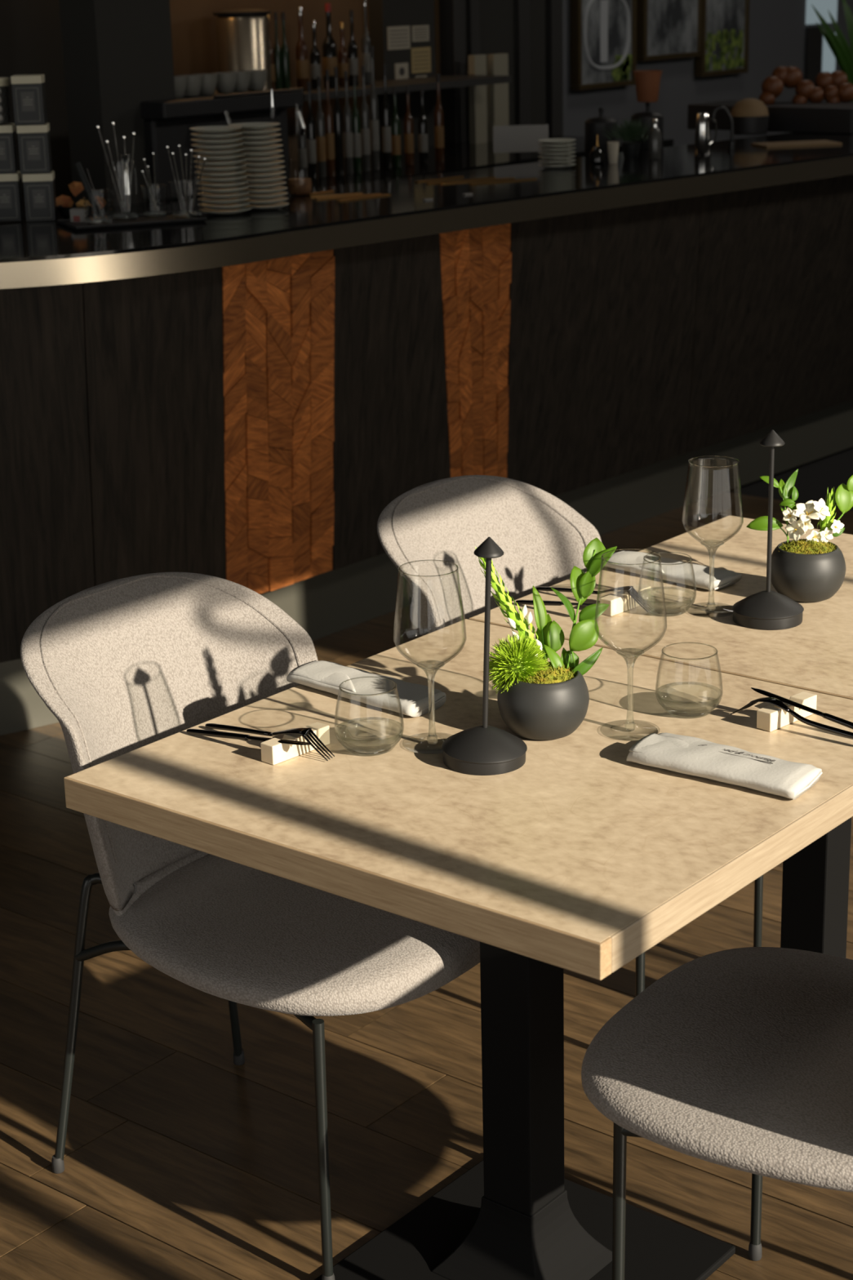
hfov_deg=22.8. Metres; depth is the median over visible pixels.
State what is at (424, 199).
price tag
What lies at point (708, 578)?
napkin
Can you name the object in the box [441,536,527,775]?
table lamp
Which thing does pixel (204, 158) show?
spoon
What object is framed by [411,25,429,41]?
paper note
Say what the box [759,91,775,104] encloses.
orange
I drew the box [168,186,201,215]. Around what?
glass
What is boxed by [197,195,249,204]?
saucer
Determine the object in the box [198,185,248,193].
saucer
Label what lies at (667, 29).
framed picture
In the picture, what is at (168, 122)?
coffee machine
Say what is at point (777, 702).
fork
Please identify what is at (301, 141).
bottle
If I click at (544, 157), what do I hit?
saucer
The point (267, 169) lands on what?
saucer
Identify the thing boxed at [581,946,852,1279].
dining chair
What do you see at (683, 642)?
tumbler
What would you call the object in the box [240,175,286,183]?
saucer
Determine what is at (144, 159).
stirrer
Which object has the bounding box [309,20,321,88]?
bottle
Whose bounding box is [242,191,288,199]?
saucer
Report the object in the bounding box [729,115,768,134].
basket
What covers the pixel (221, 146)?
saucer
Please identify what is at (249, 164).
saucer
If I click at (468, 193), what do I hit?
price tag
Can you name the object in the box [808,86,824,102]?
orange
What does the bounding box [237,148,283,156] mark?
saucer
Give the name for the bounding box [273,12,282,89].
bottle
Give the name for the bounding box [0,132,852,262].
countertop
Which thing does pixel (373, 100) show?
bottle
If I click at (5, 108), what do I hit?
box
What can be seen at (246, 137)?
saucer
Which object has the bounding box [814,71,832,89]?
orange
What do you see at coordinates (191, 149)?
spoon
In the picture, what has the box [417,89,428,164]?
bottle
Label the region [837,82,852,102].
orange
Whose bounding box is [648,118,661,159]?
cocktail shaker
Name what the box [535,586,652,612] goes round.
fork
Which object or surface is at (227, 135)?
saucer
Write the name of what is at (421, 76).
paper note
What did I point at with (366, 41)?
bottle
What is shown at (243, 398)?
bar counter
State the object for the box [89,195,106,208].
peel
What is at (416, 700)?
napkin
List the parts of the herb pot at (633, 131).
pot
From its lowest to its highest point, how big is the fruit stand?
0.086 m
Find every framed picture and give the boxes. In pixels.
[570,0,636,90]
[636,0,702,61]
[694,0,749,76]
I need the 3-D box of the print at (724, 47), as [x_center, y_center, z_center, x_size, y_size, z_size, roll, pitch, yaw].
[1.387,-2.743,9.848,0.002,0.179,0.351,12,22,37]
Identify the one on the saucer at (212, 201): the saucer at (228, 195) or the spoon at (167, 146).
the saucer at (228, 195)
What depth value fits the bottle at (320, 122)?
7.02 m
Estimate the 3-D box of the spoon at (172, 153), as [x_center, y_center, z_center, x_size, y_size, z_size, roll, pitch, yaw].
[-0.612,-1.130,5.223,0.006,0.138,0.053,-11,20,-27]
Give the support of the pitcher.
on the bar counter at (243, 398)
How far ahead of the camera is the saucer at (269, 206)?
5.37 m
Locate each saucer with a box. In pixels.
[189,125,242,133]
[190,131,243,138]
[191,136,243,144]
[191,142,243,149]
[192,146,244,155]
[192,152,244,160]
[193,158,245,166]
[194,163,246,171]
[194,168,246,177]
[195,173,247,182]
[195,179,248,187]
[196,190,248,199]
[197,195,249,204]
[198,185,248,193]
[198,200,250,209]
[199,206,251,214]
[228,122,279,129]
[233,127,280,134]
[235,133,281,140]
[235,137,282,146]
[237,143,283,151]
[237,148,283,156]
[237,154,284,162]
[240,159,284,167]
[240,164,284,173]
[240,169,285,177]
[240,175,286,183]
[240,180,286,188]
[242,186,287,194]
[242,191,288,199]
[244,196,288,204]
[244,201,288,209]
[538,137,575,144]
[538,142,575,148]
[538,146,575,152]
[538,150,575,156]
[538,154,575,159]
[538,158,575,164]
[538,162,575,168]
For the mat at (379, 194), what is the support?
on the bar counter at (243, 398)
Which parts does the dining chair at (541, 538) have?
backrest, leg, leg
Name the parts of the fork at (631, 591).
handle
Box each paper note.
[386,25,410,49]
[395,62,408,79]
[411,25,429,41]
[411,46,431,73]
[415,75,426,78]
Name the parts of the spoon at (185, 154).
handle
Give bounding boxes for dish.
[56,204,89,217]
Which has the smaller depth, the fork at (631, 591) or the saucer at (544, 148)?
the fork at (631, 591)
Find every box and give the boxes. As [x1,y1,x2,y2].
[0,77,11,124]
[0,123,17,173]
[0,170,22,221]
[10,74,47,124]
[16,122,52,173]
[22,170,57,222]
[69,208,88,222]
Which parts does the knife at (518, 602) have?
handle, blade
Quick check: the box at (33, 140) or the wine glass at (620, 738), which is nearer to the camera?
the wine glass at (620, 738)
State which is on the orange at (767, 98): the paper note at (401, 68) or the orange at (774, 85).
the orange at (774, 85)
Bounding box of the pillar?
[58,0,175,207]
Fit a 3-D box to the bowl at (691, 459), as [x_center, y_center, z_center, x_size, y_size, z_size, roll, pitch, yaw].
[0.421,-0.199,3.114,0.090,0.130,0.090,12,22,37]
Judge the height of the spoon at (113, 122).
0.213 m
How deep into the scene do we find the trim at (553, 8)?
8.76 m
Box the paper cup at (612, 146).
[607,141,619,163]
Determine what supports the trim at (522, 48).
attached to the wall
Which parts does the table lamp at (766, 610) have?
stem, lamp shade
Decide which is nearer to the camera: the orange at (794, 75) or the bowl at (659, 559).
the bowl at (659, 559)
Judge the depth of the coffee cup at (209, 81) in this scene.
6.58 m
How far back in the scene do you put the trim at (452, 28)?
8.27 m
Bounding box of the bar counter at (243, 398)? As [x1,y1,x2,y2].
[0,132,852,735]
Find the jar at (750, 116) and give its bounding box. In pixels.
[729,97,768,134]
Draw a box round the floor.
[0,446,852,1279]
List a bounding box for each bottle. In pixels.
[266,13,275,89]
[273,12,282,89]
[280,12,290,88]
[295,6,308,90]
[297,106,307,177]
[306,81,316,178]
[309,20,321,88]
[315,75,326,177]
[322,3,337,88]
[324,69,335,176]
[333,66,343,175]
[337,22,348,86]
[342,71,353,173]
[347,9,358,85]
[351,75,361,173]
[360,65,370,172]
[361,0,371,84]
[368,45,380,170]
[381,64,391,168]
[391,87,400,168]
[404,85,413,165]
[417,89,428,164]
[434,73,444,162]
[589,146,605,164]
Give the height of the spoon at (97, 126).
0.205 m
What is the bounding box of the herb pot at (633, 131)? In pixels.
[602,116,651,158]
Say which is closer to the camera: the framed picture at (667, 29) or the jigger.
the jigger
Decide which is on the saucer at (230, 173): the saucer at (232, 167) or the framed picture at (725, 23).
the saucer at (232, 167)
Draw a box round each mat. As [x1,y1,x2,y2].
[306,190,391,201]
[414,175,537,184]
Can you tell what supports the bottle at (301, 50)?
on the shelf
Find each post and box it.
[468,54,487,143]
[487,53,508,141]
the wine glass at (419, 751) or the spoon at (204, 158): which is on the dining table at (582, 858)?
the wine glass at (419, 751)
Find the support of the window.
in the wall
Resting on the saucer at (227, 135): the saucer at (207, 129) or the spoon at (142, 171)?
the saucer at (207, 129)
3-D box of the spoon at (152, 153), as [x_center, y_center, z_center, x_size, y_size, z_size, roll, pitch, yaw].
[-0.672,-1.134,5.240,0.006,0.137,0.047,-2,18,-3]
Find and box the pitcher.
[693,112,717,155]
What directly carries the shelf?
attached to the wall
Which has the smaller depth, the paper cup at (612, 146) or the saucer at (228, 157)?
the saucer at (228, 157)
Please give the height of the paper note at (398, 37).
0.084 m
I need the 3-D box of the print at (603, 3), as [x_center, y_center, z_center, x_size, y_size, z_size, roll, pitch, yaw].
[0.760,-2.607,9.076,0.002,0.256,0.056,12,22,37]
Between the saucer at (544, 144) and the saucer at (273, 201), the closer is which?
the saucer at (273, 201)
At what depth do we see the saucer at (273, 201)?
5.37 m
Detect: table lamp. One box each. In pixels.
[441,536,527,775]
[732,429,804,630]
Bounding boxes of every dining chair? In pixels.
[20,572,479,1279]
[377,475,763,996]
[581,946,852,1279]
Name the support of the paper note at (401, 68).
attached to the wall
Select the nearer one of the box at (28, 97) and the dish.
the box at (28, 97)
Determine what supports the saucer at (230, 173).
on the saucer at (228, 179)
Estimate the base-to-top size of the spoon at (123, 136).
0.180 m
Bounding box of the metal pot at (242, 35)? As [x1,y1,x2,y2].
[213,8,271,89]
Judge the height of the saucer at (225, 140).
0.012 m
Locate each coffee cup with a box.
[173,75,186,97]
[177,74,201,96]
[193,73,217,94]
[212,71,236,93]
[226,71,250,92]
[243,70,266,90]
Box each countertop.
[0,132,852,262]
[0,134,673,225]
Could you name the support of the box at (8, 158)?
on the box at (11, 199)
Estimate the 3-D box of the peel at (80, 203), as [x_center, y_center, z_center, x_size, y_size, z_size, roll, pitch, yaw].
[-0.862,-1.091,5.328,0.038,0.032,0.021,-1,18,0]
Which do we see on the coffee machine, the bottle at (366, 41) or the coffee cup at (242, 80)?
the coffee cup at (242, 80)
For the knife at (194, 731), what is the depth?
2.65 m
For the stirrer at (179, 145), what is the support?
in the glass at (169, 187)
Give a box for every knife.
[186,728,311,745]
[515,600,595,605]
[751,687,852,728]
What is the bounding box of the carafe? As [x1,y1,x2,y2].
[287,115,311,195]
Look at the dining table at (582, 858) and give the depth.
2.56 m
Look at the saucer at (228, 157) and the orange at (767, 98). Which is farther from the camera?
the orange at (767, 98)
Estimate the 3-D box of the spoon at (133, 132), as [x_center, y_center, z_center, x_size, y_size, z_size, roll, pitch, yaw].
[-0.725,-1.149,5.204,0.007,0.189,0.066,4,18,16]
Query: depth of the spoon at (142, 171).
5.24 m
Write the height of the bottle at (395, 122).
0.270 m
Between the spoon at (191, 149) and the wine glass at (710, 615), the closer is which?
the wine glass at (710, 615)
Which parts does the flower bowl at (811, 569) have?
stem, pot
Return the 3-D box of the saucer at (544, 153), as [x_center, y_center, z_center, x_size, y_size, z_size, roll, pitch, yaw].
[0.389,-1.448,6.310,0.113,0.010,0.113,12,22,37]
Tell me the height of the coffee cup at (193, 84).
0.062 m
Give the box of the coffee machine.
[140,87,305,201]
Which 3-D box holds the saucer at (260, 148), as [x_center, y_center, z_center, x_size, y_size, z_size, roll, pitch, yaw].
[-0.428,-1.245,5.362,0.131,0.012,0.131,12,22,37]
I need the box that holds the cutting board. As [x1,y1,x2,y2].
[751,139,842,147]
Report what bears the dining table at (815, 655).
on the floor
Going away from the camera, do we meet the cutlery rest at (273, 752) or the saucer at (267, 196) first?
the cutlery rest at (273, 752)
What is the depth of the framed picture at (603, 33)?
9.08 m
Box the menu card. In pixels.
[493,124,548,152]
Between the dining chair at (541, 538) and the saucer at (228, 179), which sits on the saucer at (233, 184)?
the saucer at (228, 179)
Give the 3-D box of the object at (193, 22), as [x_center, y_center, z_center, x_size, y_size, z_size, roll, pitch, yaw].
[-0.468,-2.511,7.553,0.025,1.600,1.631,12,22,37]
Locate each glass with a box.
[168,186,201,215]
[393,560,466,754]
[594,551,666,740]
[682,458,743,617]
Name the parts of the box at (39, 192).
lid, label plate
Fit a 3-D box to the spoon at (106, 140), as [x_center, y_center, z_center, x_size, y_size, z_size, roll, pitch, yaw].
[-0.764,-1.140,5.210,0.008,0.171,0.072,-14,21,-34]
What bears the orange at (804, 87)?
on the orange at (797, 99)
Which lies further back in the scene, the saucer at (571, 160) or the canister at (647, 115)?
the canister at (647, 115)
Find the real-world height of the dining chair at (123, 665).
0.844 m
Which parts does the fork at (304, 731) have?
handle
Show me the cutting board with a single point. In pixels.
(820, 142)
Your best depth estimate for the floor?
3.29 m
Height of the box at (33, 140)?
0.116 m
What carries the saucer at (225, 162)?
on the saucer at (232, 167)
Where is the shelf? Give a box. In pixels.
[290,74,511,101]
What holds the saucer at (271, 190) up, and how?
on the saucer at (267, 196)
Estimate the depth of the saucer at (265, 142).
5.33 m
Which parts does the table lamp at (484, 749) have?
stem, lamp shade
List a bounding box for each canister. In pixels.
[584,106,617,155]
[631,102,663,148]
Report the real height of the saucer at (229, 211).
0.012 m
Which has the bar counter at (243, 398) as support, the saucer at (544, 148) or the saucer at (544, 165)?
the saucer at (544, 165)
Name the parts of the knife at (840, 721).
blade, handle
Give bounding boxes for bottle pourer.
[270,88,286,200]
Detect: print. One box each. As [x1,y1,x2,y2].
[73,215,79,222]
[583,0,630,70]
[600,0,608,62]
[612,53,631,80]
[705,28,744,71]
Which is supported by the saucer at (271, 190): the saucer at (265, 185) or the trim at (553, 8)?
the saucer at (265, 185)
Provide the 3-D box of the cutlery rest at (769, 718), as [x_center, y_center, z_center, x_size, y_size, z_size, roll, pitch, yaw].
[0.458,0.091,2.695,0.098,0.024,0.022,-18,24,-41]
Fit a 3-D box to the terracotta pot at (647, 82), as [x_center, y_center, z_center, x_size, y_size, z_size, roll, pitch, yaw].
[0.718,-1.797,6.880,0.096,0.098,0.096,12,22,37]
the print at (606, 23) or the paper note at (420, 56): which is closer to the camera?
the paper note at (420, 56)
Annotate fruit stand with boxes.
[687,100,852,133]
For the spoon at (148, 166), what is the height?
0.106 m
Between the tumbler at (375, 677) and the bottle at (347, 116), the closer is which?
the tumbler at (375, 677)
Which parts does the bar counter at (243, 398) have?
dark panel, dark panel, inlay panel, dark panel, dark panel, dark panel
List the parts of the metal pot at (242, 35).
grinder lid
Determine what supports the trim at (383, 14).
attached to the wall
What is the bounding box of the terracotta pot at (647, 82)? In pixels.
[633,70,662,102]
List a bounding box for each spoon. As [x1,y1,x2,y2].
[96,124,122,212]
[105,139,126,212]
[111,121,124,211]
[122,135,128,210]
[128,131,135,212]
[141,170,157,210]
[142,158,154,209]
[146,165,155,209]
[151,152,156,210]
[166,145,182,210]
[171,151,184,210]
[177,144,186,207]
[184,153,187,210]
[188,148,192,210]
[191,155,199,210]
[191,157,206,211]
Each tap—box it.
[711,105,735,148]
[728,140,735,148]
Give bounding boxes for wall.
[562,0,852,146]
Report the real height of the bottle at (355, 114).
0.320 m
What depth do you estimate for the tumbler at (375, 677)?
2.62 m
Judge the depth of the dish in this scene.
5.29 m
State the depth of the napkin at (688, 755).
2.50 m
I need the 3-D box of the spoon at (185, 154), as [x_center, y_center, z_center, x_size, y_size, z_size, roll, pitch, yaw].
[-0.592,-1.127,5.214,0.007,0.135,0.046,0,18,4]
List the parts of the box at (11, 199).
label plate, lid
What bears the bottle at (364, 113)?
on the countertop at (463, 156)
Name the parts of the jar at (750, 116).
basket lid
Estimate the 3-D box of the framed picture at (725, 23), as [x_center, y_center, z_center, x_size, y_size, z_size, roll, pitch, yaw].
[1.372,-2.862,9.818,0.047,0.473,0.405,12,22,37]
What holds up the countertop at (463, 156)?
on the floor
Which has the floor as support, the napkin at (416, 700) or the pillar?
the pillar
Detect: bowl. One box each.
[393,560,466,669]
[475,537,617,740]
[594,551,666,658]
[682,458,743,546]
[746,468,852,602]
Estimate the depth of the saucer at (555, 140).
6.31 m
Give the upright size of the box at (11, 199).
0.116 m
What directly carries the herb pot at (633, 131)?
on the bar counter at (243, 398)
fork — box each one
[204,723,334,760]
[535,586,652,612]
[730,697,852,738]
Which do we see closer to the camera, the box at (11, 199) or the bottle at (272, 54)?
the box at (11, 199)
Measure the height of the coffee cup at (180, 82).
0.062 m
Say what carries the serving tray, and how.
on the bar counter at (243, 398)
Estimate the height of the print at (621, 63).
0.108 m
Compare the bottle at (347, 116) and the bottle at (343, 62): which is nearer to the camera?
the bottle at (347, 116)
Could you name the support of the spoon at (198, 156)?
in the glass at (169, 187)
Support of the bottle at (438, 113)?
on the countertop at (463, 156)
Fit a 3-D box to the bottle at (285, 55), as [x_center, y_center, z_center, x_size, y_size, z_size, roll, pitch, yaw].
[-0.490,-2.032,7.324,0.032,0.264,0.032,12,22,37]
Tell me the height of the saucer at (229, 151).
0.012 m
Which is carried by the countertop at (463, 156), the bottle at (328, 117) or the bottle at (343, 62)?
the bottle at (328, 117)
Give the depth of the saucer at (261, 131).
5.32 m
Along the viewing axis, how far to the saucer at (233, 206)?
5.28 m
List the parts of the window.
frame panel, pane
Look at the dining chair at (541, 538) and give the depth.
3.59 m
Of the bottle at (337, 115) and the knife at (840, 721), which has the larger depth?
the bottle at (337, 115)
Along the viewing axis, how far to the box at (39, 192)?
5.22 m
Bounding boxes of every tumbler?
[334,676,404,749]
[638,551,696,610]
[655,642,723,711]
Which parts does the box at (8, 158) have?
label plate, lid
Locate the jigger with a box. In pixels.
[120,153,132,195]
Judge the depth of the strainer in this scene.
5.11 m
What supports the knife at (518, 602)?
on the dining table at (815, 655)
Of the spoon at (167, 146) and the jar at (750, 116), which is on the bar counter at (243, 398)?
the jar at (750, 116)
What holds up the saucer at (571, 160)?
on the saucer at (544, 165)
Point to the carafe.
(296, 186)
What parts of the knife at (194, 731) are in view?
handle, blade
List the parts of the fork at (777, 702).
handle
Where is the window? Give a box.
[805,0,837,102]
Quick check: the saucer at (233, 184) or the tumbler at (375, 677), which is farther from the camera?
the saucer at (233, 184)
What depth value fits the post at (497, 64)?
8.33 m
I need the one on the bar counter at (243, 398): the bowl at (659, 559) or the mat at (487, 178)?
the mat at (487, 178)
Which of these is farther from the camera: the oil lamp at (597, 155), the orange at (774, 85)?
the orange at (774, 85)
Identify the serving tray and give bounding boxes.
[56,211,206,230]
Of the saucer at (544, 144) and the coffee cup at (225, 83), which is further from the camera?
the coffee cup at (225, 83)
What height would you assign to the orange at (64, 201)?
0.043 m
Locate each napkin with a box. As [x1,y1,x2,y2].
[286,660,446,716]
[604,550,742,591]
[626,732,822,799]
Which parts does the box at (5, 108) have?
lid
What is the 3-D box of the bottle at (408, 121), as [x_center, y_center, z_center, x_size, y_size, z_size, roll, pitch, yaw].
[-0.062,-1.786,7.367,0.032,0.270,0.032,12,22,37]
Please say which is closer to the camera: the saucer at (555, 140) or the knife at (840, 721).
the knife at (840, 721)
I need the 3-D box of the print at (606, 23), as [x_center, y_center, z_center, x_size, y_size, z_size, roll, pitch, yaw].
[0.773,-2.611,9.091,0.014,0.323,0.349,12,22,37]
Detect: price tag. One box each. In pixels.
[422,198,433,200]
[462,192,472,195]
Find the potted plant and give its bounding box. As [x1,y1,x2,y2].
[811,0,852,102]
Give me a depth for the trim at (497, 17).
8.56 m
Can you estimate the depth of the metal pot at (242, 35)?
7.15 m
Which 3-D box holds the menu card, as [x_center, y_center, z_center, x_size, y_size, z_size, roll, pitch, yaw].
[0.306,-1.625,6.872,0.180,0.085,0.006,-3,18,-4]
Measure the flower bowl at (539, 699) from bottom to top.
0.232 m
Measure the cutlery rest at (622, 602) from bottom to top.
0.024 m
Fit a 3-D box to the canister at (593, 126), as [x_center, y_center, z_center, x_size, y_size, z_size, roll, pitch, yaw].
[0.554,-1.614,6.719,0.104,0.145,0.104,12,22,37]
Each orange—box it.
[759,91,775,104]
[761,75,783,97]
[772,66,787,85]
[784,66,803,88]
[792,93,807,103]
[795,80,814,99]
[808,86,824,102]
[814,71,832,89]
[823,84,839,101]
[826,96,840,102]
[831,71,848,86]
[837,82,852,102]
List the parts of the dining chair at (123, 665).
leg, backrest, rail, leg, seat, leg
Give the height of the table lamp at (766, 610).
0.284 m
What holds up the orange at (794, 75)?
on the fruit stand
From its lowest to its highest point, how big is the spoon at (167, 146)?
0.153 m
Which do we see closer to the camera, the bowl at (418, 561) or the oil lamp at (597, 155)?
the bowl at (418, 561)
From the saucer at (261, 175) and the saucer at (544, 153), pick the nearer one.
the saucer at (261, 175)
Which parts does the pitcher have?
pitcher handle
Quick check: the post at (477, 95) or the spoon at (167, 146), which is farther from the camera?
the post at (477, 95)
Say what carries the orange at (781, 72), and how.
on the orange at (794, 75)
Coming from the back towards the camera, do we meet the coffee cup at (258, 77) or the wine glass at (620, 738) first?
the coffee cup at (258, 77)
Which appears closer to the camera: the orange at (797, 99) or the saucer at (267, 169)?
the saucer at (267, 169)
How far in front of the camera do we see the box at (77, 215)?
5.16 m
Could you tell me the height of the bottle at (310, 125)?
0.311 m
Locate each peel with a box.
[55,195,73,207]
[68,181,84,196]
[75,199,90,207]
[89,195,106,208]
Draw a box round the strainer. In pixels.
[74,162,102,216]
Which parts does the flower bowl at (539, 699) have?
pot, stem, stem, stem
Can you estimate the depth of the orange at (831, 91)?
7.56 m
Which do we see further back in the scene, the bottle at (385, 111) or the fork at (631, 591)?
the bottle at (385, 111)
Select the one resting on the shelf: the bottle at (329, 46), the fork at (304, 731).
the bottle at (329, 46)
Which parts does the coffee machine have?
panel, handle, cup rail, handle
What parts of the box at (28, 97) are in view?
lid, label plate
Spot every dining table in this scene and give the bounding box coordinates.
[63,618,852,1279]
[468,515,852,958]
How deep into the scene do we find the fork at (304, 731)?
2.62 m
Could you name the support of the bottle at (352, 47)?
on the shelf
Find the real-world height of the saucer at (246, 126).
0.012 m
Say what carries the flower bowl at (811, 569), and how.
on the dining table at (815, 655)
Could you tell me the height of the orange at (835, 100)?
0.047 m
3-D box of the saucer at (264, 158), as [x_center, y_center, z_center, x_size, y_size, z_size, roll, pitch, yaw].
[-0.426,-1.219,5.368,0.131,0.012,0.131,12,22,37]
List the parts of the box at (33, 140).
lid, label plate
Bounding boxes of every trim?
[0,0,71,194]
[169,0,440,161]
[368,0,436,151]
[439,0,467,142]
[465,0,546,141]
[466,0,479,139]
[515,0,530,124]
[545,0,563,135]
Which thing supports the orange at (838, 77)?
on the fruit stand
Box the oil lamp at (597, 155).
[589,134,605,164]
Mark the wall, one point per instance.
(778, 28)

